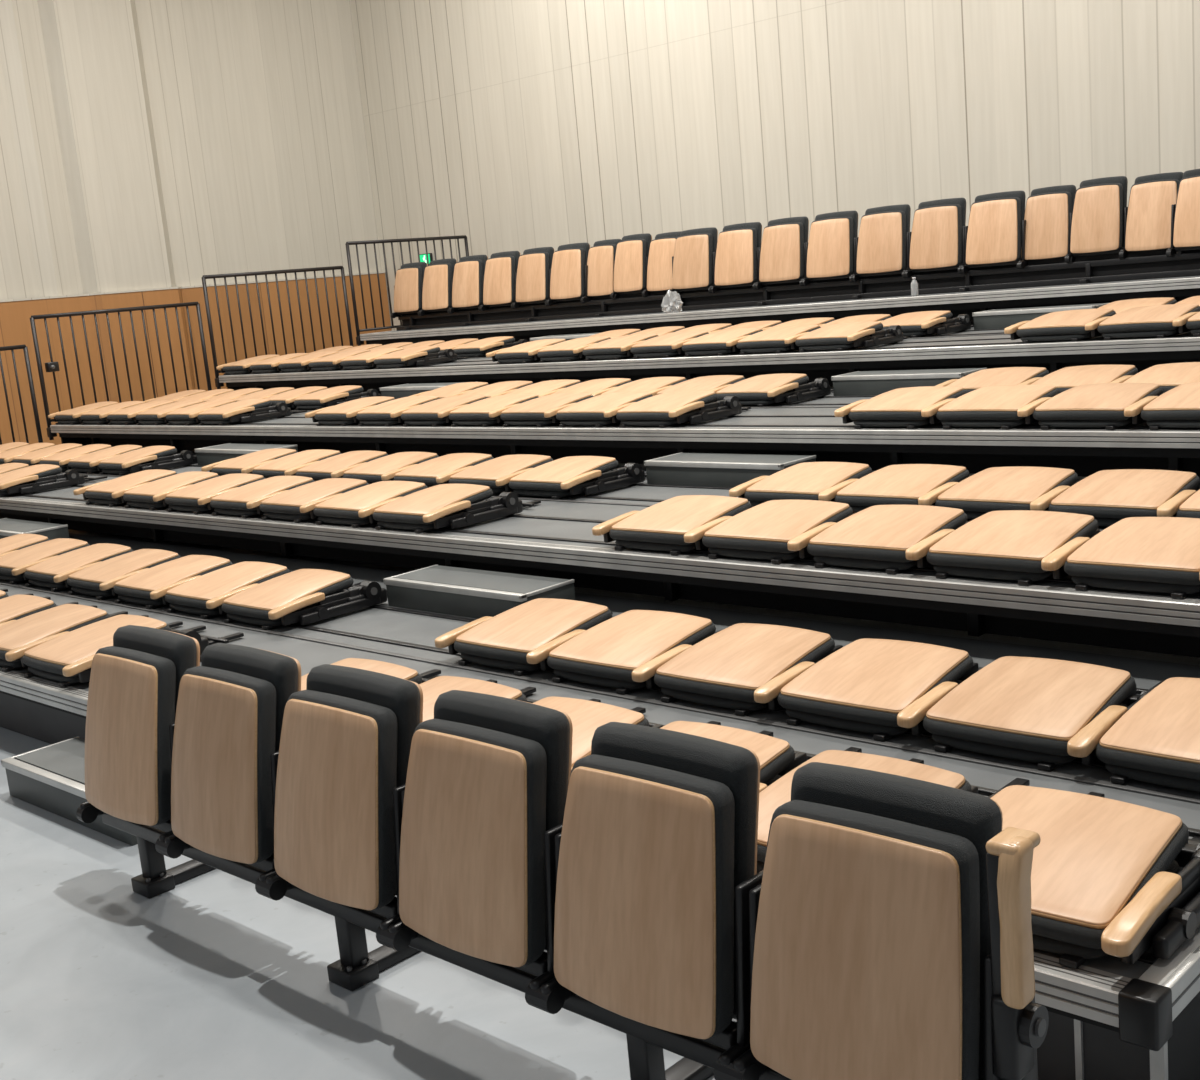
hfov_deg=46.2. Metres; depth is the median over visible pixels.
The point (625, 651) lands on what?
chair
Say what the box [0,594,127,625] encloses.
chair
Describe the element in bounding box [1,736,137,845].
step
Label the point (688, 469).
step
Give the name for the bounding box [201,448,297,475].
chair
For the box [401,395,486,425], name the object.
chair
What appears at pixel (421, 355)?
chair
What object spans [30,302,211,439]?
safety railing
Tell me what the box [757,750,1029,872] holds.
chair
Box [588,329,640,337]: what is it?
chair
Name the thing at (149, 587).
chair
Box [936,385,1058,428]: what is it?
chair
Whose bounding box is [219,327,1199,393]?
platform
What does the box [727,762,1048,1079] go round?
chair
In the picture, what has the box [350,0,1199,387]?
wall
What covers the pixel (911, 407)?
chair
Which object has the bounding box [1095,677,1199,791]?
chair
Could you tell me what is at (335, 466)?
chair
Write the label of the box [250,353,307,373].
chair
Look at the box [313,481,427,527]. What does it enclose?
chair
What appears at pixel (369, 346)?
chair
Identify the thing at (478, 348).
chair
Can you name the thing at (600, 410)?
chair
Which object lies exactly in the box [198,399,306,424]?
chair
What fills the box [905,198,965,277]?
chair
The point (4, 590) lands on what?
chair
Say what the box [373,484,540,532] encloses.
chair
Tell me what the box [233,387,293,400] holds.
chair
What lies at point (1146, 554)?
chair
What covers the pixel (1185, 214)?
chair
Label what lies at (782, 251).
chair
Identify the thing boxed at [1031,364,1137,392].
chair
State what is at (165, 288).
trim
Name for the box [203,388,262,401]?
chair
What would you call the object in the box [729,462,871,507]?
chair
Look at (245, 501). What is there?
chair
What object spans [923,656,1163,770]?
chair
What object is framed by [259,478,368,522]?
chair
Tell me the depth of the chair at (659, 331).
13.26 m
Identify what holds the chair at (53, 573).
on the platform at (1110, 1018)
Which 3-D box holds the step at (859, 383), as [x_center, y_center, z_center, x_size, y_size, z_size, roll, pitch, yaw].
[2.136,-1.094,9.760,1.018,0.145,0.357,5,14,43]
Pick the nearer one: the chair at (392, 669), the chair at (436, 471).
the chair at (392, 669)
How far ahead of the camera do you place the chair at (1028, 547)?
5.33 m
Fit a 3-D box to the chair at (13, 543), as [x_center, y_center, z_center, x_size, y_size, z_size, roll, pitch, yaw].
[-3.917,0.060,9.588,0.622,0.175,0.946,5,14,43]
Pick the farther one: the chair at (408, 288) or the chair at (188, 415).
the chair at (408, 288)
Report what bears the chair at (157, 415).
on the platform at (809, 426)
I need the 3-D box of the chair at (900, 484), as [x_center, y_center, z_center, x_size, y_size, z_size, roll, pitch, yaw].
[1.631,-0.283,7.071,0.589,0.175,0.955,5,14,43]
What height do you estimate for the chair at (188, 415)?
0.175 m
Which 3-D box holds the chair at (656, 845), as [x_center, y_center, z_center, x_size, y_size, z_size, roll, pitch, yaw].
[0.123,0.766,3.097,0.560,0.653,0.282,5,14,43]
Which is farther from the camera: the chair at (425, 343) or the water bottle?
the chair at (425, 343)
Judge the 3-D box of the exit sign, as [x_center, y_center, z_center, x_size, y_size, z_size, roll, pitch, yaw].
[-2.447,-3.931,19.702,0.260,0.160,0.048,5,14,43]
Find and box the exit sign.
[420,253,432,262]
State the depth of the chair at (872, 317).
11.76 m
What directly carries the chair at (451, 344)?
on the platform at (971, 348)
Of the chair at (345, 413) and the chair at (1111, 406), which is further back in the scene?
the chair at (345, 413)
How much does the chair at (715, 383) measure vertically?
0.175 m
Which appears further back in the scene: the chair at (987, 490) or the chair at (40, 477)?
the chair at (40, 477)
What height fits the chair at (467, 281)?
0.660 m
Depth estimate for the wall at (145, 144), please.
18.05 m
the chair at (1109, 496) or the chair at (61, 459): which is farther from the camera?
the chair at (61, 459)
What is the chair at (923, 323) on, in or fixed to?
on the platform at (971, 348)
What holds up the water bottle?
on the platform at (1179, 288)
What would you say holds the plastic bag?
on the platform at (1179, 288)
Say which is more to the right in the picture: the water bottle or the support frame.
the water bottle
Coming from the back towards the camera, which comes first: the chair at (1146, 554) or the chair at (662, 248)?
the chair at (662, 248)
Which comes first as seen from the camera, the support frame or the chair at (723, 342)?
the support frame
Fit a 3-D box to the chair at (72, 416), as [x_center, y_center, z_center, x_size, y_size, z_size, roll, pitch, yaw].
[-5.232,-1.363,14.799,0.622,0.175,0.946,5,14,43]
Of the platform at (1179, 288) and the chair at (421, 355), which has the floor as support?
the platform at (1179, 288)
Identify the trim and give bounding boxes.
[0,271,384,301]
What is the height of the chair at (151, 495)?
0.175 m
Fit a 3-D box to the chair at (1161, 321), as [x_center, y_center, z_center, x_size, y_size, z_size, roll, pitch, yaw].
[3.665,-1.437,9.139,0.589,0.175,0.955,5,14,43]
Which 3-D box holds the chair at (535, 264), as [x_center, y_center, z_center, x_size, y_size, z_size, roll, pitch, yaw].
[-0.739,-3.000,16.065,0.576,0.660,0.282,5,14,43]
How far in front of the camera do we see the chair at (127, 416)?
13.76 m
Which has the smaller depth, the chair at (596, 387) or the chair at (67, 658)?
the chair at (67, 658)
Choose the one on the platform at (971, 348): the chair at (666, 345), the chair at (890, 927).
the chair at (666, 345)
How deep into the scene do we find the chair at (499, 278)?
16.34 m
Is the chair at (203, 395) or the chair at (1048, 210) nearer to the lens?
the chair at (1048, 210)
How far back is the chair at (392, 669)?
5.31 m
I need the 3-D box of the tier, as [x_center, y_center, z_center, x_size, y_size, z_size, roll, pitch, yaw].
[2.255,-2.409,13.403,13.050,0.240,0.390,5,14,43]
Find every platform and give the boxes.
[0,453,1199,657]
[0,533,1199,1079]
[50,388,1199,478]
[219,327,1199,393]
[360,276,1199,344]
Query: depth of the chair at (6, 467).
11.72 m
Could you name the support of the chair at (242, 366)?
on the platform at (971, 348)
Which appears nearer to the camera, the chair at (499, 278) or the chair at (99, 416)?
the chair at (99, 416)
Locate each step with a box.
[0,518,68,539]
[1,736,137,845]
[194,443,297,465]
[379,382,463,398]
[383,565,575,618]
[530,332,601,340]
[644,452,815,486]
[831,368,986,395]
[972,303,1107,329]
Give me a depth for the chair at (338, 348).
16.79 m
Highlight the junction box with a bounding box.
[45,362,59,371]
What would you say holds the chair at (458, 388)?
on the platform at (809, 426)
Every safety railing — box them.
[0,344,42,444]
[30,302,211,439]
[201,266,353,388]
[345,235,468,345]
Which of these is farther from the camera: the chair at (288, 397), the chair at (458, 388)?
the chair at (288, 397)
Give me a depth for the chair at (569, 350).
12.39 m
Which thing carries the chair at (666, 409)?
on the platform at (809, 426)
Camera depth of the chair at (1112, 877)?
3.13 m
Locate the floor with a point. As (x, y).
(210, 976)
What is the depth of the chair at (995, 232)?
12.07 m
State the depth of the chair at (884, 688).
4.68 m
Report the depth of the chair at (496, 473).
8.84 m
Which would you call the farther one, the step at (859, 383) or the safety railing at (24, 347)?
the safety railing at (24, 347)
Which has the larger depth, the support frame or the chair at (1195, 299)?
the chair at (1195, 299)
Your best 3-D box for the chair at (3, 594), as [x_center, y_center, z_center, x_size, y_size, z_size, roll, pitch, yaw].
[-3.392,0.362,7.689,0.589,0.175,0.955,5,14,43]
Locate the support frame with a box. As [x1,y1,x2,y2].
[102,812,790,1079]
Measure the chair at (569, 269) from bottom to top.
0.660 m
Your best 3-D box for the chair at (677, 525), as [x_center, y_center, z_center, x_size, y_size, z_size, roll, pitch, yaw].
[0.501,-0.114,6.726,0.622,0.175,0.946,5,14,43]
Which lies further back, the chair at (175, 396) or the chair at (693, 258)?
the chair at (175, 396)
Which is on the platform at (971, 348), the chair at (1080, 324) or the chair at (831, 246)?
the chair at (1080, 324)
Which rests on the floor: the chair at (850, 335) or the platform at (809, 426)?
the platform at (809, 426)
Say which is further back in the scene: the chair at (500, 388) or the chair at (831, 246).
the chair at (831, 246)
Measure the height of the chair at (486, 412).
0.175 m
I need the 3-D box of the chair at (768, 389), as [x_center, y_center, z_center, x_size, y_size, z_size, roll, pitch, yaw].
[1.296,-1.099,10.077,0.615,0.175,0.946,5,14,43]
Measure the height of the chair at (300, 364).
0.175 m
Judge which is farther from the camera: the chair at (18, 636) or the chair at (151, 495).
the chair at (151, 495)
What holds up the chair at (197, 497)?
on the platform at (552, 538)
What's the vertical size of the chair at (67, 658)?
0.175 m
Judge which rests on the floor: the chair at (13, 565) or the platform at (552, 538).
the platform at (552, 538)
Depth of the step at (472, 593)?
6.84 m
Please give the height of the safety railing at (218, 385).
1.291 m
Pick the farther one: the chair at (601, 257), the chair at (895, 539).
the chair at (601, 257)
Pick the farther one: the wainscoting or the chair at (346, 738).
the wainscoting
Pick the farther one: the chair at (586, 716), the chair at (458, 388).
the chair at (458, 388)
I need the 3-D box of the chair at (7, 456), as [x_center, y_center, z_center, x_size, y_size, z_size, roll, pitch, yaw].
[-5.474,-0.853,13.741,0.589,0.175,0.955,5,14,43]
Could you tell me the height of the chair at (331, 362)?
0.175 m
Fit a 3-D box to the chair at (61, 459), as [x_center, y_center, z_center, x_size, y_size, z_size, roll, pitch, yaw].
[-4.659,-0.788,12.976,0.589,0.175,0.955,5,14,43]
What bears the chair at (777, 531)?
on the platform at (552, 538)
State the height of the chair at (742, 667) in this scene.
0.175 m
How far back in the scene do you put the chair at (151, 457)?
11.96 m
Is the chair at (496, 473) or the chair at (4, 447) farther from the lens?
the chair at (4, 447)
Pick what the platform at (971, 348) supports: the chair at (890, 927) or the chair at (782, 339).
the chair at (782, 339)
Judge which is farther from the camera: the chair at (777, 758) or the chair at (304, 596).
the chair at (304, 596)
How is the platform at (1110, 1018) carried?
on the floor
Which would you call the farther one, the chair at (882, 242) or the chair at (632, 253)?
the chair at (632, 253)
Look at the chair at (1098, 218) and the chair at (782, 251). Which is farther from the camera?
the chair at (782, 251)
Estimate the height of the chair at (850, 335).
0.175 m
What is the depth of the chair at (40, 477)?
11.24 m
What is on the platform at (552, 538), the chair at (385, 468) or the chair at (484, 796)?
the chair at (385, 468)
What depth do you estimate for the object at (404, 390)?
13.28 m
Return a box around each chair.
[0,442,29,452]
[0,443,54,464]
[0,463,28,473]
[0,464,106,496]
[0,534,49,556]
[0,538,89,583]
[0,589,32,594]
[0,590,77,605]
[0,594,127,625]
[0,604,182,671]
[12,443,82,465]
[22,614,243,686]
[24,543,132,591]
[39,444,111,471]
[48,401,117,424]
[67,549,234,599]
[68,445,142,473]
[73,469,176,506]
[76,625,199,854]
[80,401,144,424]
[99,446,197,475]
[107,400,173,424]
[113,555,290,608]
[123,471,218,509]
[136,400,203,424]
[144,390,205,402]
[161,643,300,895]
[165,473,264,513]
[165,561,289,618]
[166,399,236,424]
[174,389,233,401]
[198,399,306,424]
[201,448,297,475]
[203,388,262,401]
[210,476,314,517]
[216,355,279,374]
[222,569,386,629]
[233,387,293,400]
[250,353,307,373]
[252,449,341,478]
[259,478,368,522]
[262,664,422,946]
[265,386,327,408]
[278,351,338,372]
[294,385,380,409]
[296,450,387,480]
[301,658,496,690]
[305,396,394,425]
[308,346,352,353]
[309,350,369,371]
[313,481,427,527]
[338,344,381,352]
[340,348,402,369]
[343,452,438,483]
[356,396,439,425]
[368,342,412,350]
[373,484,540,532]
[374,346,468,368]
[385,690,572,1008]
[391,262,427,317]
[393,453,493,487]
[399,340,444,348]
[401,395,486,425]
[408,382,488,398]
[419,676,600,721]
[420,258,456,315]
[432,338,477,351]
[435,598,612,675]
[449,255,487,313]
[449,394,538,426]
[449,454,552,495]
[453,336,527,356]
[461,381,533,397]
[480,251,520,310]
[486,339,565,363]
[500,393,593,426]
[504,379,581,396]
[509,456,646,498]
[513,247,554,308]
[533,696,720,769]
[536,722,762,1079]
[537,336,610,362]
[547,243,590,305]
[547,610,720,693]
[553,378,631,396]
[556,392,652,426]
[582,334,657,360]
[587,239,621,299]
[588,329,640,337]
[592,495,751,554]
[601,377,686,395]
[610,233,651,298]
[616,391,750,427]
[630,326,684,335]
[630,331,708,358]
[643,231,682,297]
[654,623,842,715]
[657,375,744,402]
[660,721,861,792]
[670,227,717,292]
[673,323,732,332]
[682,328,762,356]
[702,500,852,563]
[711,222,761,292]
[716,373,832,406]
[719,321,781,330]
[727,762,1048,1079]
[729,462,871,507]
[736,325,820,354]
[754,216,808,289]
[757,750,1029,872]
[766,317,834,329]
[777,638,981,740]
[795,321,907,351]
[803,211,857,285]
[807,505,967,573]
[820,314,891,327]
[834,386,965,428]
[835,464,968,512]
[852,204,910,281]
[880,311,973,337]
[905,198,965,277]
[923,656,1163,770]
[926,510,1099,585]
[935,466,1078,518]
[936,367,1048,392]
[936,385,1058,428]
[961,191,1027,272]
[991,785,1199,968]
[1004,309,1115,342]
[1016,185,1075,267]
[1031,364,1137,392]
[1033,383,1162,429]
[1048,469,1199,525]
[1064,517,1199,598]
[1065,176,1127,262]
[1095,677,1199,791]
[1097,297,1176,313]
[1097,304,1199,339]
[1119,172,1183,259]
[1123,362,1199,394]
[1140,382,1199,429]
[1166,169,1199,256]
[1175,296,1199,305]
[1176,489,1199,517]
[1186,312,1199,335]
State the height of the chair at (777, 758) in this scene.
0.175 m
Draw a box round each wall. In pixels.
[0,0,381,299]
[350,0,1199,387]
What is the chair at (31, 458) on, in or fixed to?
on the platform at (552, 538)
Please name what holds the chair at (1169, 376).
on the platform at (809, 426)
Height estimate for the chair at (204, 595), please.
0.175 m
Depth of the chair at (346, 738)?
3.74 m
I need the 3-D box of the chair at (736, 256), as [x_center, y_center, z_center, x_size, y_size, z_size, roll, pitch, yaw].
[1.388,-2.829,14.070,0.576,0.660,0.282,5,14,43]
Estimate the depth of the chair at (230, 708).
4.12 m
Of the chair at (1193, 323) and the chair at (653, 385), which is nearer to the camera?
the chair at (1193, 323)
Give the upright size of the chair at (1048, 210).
0.660 m
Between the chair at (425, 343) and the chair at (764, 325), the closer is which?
the chair at (764, 325)
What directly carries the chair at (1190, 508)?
on the platform at (552, 538)
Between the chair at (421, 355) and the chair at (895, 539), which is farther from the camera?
the chair at (421, 355)
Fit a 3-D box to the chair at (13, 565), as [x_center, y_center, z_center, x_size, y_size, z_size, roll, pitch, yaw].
[-3.497,0.094,9.194,0.589,0.175,0.955,5,14,43]
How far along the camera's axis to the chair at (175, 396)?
15.35 m
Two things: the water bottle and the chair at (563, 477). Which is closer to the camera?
the chair at (563, 477)
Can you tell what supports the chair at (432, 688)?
on the platform at (1110, 1018)
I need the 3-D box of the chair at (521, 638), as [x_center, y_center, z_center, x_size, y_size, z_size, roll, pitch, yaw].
[-0.160,0.361,6.062,0.622,0.175,0.946,5,14,43]
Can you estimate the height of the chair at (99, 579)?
0.175 m
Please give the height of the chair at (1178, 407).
0.175 m
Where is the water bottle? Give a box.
[911,277,918,295]
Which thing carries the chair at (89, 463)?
on the platform at (552, 538)
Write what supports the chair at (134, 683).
on the support frame
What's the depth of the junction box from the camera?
14.57 m
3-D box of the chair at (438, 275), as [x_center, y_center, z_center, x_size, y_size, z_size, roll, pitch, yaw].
[-1.961,-3.098,17.213,0.576,0.660,0.282,5,14,43]
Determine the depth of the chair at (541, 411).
9.86 m
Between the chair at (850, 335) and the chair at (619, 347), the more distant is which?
the chair at (619, 347)
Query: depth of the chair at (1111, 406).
7.11 m
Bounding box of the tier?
[396,249,1199,330]
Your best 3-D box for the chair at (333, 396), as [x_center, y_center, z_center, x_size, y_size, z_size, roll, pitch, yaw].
[-2.460,-1.400,13.603,0.615,0.175,0.946,5,14,43]
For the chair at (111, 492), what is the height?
0.175 m
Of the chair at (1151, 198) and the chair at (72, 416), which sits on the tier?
the chair at (1151, 198)
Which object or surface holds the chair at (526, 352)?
on the platform at (971, 348)
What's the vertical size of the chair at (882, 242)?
0.660 m
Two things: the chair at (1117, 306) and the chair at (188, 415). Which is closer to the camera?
the chair at (1117, 306)
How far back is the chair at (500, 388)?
11.81 m
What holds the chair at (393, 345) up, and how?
on the platform at (971, 348)
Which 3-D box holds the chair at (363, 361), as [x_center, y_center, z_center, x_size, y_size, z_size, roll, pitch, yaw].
[-2.218,-1.909,14.661,0.589,0.175,0.955,5,14,43]
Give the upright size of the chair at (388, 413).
0.175 m
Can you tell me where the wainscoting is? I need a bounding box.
[0,273,391,444]
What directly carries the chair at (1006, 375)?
on the platform at (809, 426)
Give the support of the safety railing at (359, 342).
attached to the platform at (1179, 288)
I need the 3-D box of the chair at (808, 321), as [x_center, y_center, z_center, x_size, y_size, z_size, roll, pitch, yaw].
[1.841,-1.843,12.257,0.589,0.175,0.955,5,14,43]
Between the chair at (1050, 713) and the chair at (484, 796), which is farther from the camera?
the chair at (1050, 713)
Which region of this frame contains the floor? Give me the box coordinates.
[0,463,1199,1079]
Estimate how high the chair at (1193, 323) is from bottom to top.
0.175 m
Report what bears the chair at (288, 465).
on the platform at (552, 538)
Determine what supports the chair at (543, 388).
on the platform at (809, 426)
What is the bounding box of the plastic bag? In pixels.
[661,290,682,312]
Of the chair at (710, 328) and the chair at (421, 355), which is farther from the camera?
the chair at (421, 355)

